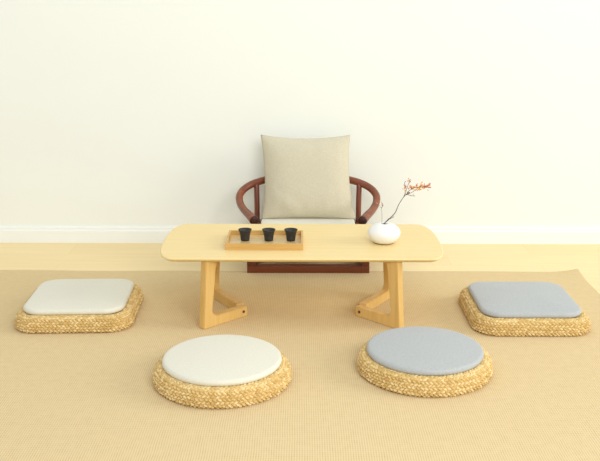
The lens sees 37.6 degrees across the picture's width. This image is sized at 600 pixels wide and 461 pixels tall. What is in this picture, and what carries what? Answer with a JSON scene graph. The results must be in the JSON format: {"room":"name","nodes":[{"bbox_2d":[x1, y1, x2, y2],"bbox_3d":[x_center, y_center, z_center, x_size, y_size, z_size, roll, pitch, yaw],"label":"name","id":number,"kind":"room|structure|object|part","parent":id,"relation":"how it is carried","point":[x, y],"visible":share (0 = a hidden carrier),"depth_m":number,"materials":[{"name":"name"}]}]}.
{"room":"tea room","nodes":[
{"label":"tea room","id":0,"kind":"room"},
{"bbox_2d":[0,0,599,226],"bbox_3d":[0.003,-1.155,4.505,7.000,2.700,0.100,0,15,0],"label":"wall","id":1,"kind":"structure","parent":0,"point":[113,112],"depth_m":4.58,"materials":[{"name":"paint"}]},
{"bbox_2d":[0,226,599,243],"bbox_3d":[0.000,0.024,4.760,7.000,0.090,0.017,0,15,0],"label":"baseboard","id":2,"kind":"structure","parent":1,"relation":"attached to","point":[8,234],"depth_m":4.75,"materials":[{"name":"paint"}]},
{"bbox_2d":[0,243,599,293],"bbox_3d":[-0.002,0.683,2.668,7.000,0.100,4.800,0,15,0],"label":"floor","id":3,"kind":"structure","parent":0,"point":[585,258],"depth_m":4.48,"materials":[{"name":"brown wood"}]},
{"bbox_2d":[0,269,599,460],"bbox_3d":[-0.302,0.554,2.911,3.298,0.020,2.836,0,15,0],"label":"rug","id":4,"kind":"object","parent":3,"relation":"on","point":[89,396],"visible":0.78,"depth_m":2.99,"materials":[{"name":"beige carpet"}]},
{"bbox_2d":[14,279,142,332],"bbox_3d":[-0.919,0.300,3.694,0.481,0.095,0.481,0,15,-2],"label":"floor cushion","id":5,"kind":"object","parent":4,"relation":"on","point":[58,305],"visible":1,"depth_m":3.54,"materials":[{"name":"beige fabric"}]},
{"bbox_2d":[152,335,291,408],"bbox_3d":[-0.270,0.472,3.062,0.484,0.095,0.484,-11,19,-37],"label":"floor cushion","id":6,"kind":"object","parent":4,"relation":"on","point":[213,371],"visible":1,"depth_m":2.94,"materials":[{"name":"beige fabric"}]},
{"bbox_2d":[160,224,442,328],"bbox_3d":[0.007,0.184,3.749,1.160,0.297,0.545,0,15,0],"label":"table","id":7,"kind":"object","parent":4,"relation":"on","point":[203,243],"visible":0.97,"depth_m":3.59,"materials":[{"name":"brown wood"}]},
{"bbox_3d":[-0.313,0.238,3.577,0.185,0.281,0.184,0,15,0],"label":"leg","id":8,"kind":"part","parent":7,"relation":"part of","materials":[{"name":"brown wood"}]},
{"bbox_3d":[-0.323,0.182,3.786,0.034,0.281,0.272,-9,18,-31],"label":"leg","id":9,"kind":"part","parent":7,"relation":"part of","materials":[{"name":"brown wood"}]},
{"bbox_2d":[225,230,302,249],"bbox_3d":[-0.145,0.039,3.662,0.316,0.027,0.216,0,15,0],"label":"serving tray","id":10,"kind":"object","parent":7,"relation":"on","point":[256,241],"visible":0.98,"depth_m":3.65,"materials":[{"name":"brown wood"}]},
{"bbox_2d":[238,228,251,240],"bbox_3d":[-0.229,0.018,3.670,0.057,0.048,0.057,0,15,0],"label":"tea cup","id":11,"kind":"object","parent":10,"relation":"on","point":[244,232],"visible":1,"depth_m":3.66,"materials":[{"name":"black ceramic"}]},
{"bbox_2d":[262,228,275,240],"bbox_3d":[-0.130,0.018,3.670,0.057,0.048,0.057,0,15,0],"label":"tea cup","id":12,"kind":"object","parent":10,"relation":"on","point":[268,232],"visible":1,"depth_m":3.66,"materials":[{"name":"black ceramic"}]},
{"bbox_2d":[284,228,297,240],"bbox_3d":[-0.038,0.018,3.670,0.057,0.048,0.057,0,15,0],"label":"tea cup","id":13,"kind":"object","parent":10,"relation":"on","point":[290,232],"visible":1,"depth_m":3.66,"materials":[{"name":"black ceramic"}]},
{"bbox_3d":[0.336,0.183,3.786,0.034,0.281,0.272,9,18,31],"label":"leg","id":14,"kind":"part","parent":7,"relation":"part of","materials":[{"name":"brown wood"}]},
{"bbox_3d":[0.326,0.239,3.577,0.185,0.281,0.184,0,15,0],"label":"leg","id":15,"kind":"part","parent":7,"relation":"part of","materials":[{"name":"brown wood"}]},
{"bbox_2d":[368,222,399,244],"bbox_3d":[0.350,0.010,3.667,0.137,0.082,0.137,0,15,0],"label":"vase","id":16,"kind":"object","parent":7,"relation":"on","point":[380,233],"visible":1,"depth_m":3.62,"materials":[{"name":"white ceramic"}]},
{"bbox_2d":[376,178,430,223],"bbox_3d":[0.424,-0.084,3.643,0.222,0.263,0.073,0,15,0],"label":"twig","id":17,"kind":"object","parent":16,"relation":"in","point":[421,184],"visible":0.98,"depth_m":3.62,"materials":[{"name":"red plant"}]},
{"bbox_2d":[356,326,492,397],"bbox_3d":[0.445,0.451,3.146,0.484,0.095,0.484,-3,15,-13],"label":"floor cushion","id":18,"kind":"object","parent":4,"relation":"on","point":[418,361],"visible":1,"depth_m":3.02,"materials":[{"name":"grey fabric"}]},
{"bbox_2d":[458,281,590,336],"bbox_3d":[0.927,0.311,3.671,0.481,0.095,0.481,0,15,0],"label":"floor cushion","id":19,"kind":"object","parent":4,"relation":"on","point":[497,308],"visible":1,"depth_m":3.52,"materials":[{"name":"grey fabric"}]},
{"bbox_2d":[236,176,379,272],"bbox_3d":[0.040,-0.053,4.414,0.730,0.410,0.465,0,15,0],"label":"armchair","id":20,"kind":"object","parent":3,"relation":"on","point":[252,267],"visible":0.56,"depth_m":4.26,"materials":[{"name":"brown wood"}]},
{"bbox_3d":[-0.236,0.119,4.239,0.037,0.099,0.037,0,15,0],"label":"leg","id":21,"kind":"part","parent":20,"relation":"part of","materials":[{"name":"brown wood"}]},
{"bbox_3d":[-0.223,-0.141,4.541,0.030,0.206,0.048,0,15,0],"label":"armrest post","id":22,"kind":"part","parent":20,"relation":"part of","materials":[{"name":"brown wood"}]},
{"bbox_2d":[261,218,354,223],"bbox_3d":[0.040,-0.026,4.417,0.476,0.035,0.370,0,15,0],"label":"seat cushion","id":23,"kind":"object","parent":20,"relation":"on","point":[284,220],"visible":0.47,"depth_m":4.43,"materials":[{"name":"fabric"}]},
{"bbox_2d":[261,135,355,219],"bbox_3d":[0.042,-0.271,4.481,0.486,0.418,0.176,0,15,-1],"label":"throw pillow","id":24,"kind":"object","parent":23,"relation":"on","point":[305,177],"visible":1,"depth_m":4.44,"materials":[{"name":"fabric"}]},
{"bbox_3d":[0.040,0.184,4.258,0.590,0.034,0.040,0,15,0],"label":"floor rail","id":25,"kind":"part","parent":20,"relation":"part of","materials":[{"name":"brown wood"}]},
{"bbox_3d":[0.040,-0.168,4.411,0.730,0.185,0.412,0,15,0],"label":"arm rail","id":26,"kind":"part","parent":20,"relation":"part of","materials":[{"name":"brown wood"}]},
{"bbox_3d":[0.303,-0.140,4.541,0.029,0.206,0.048,0,15,0],"label":"armrest post","id":27,"kind":"part","parent":20,"relation":"part of","materials":[{"name":"brown wood"}]},
{"bbox_3d":[0.316,0.120,4.239,0.037,0.099,0.037,0,15,0],"label":"leg","id":28,"kind":"part","parent":20,"relation":"part of","materials":[{"name":"brown wood"}]}
]}

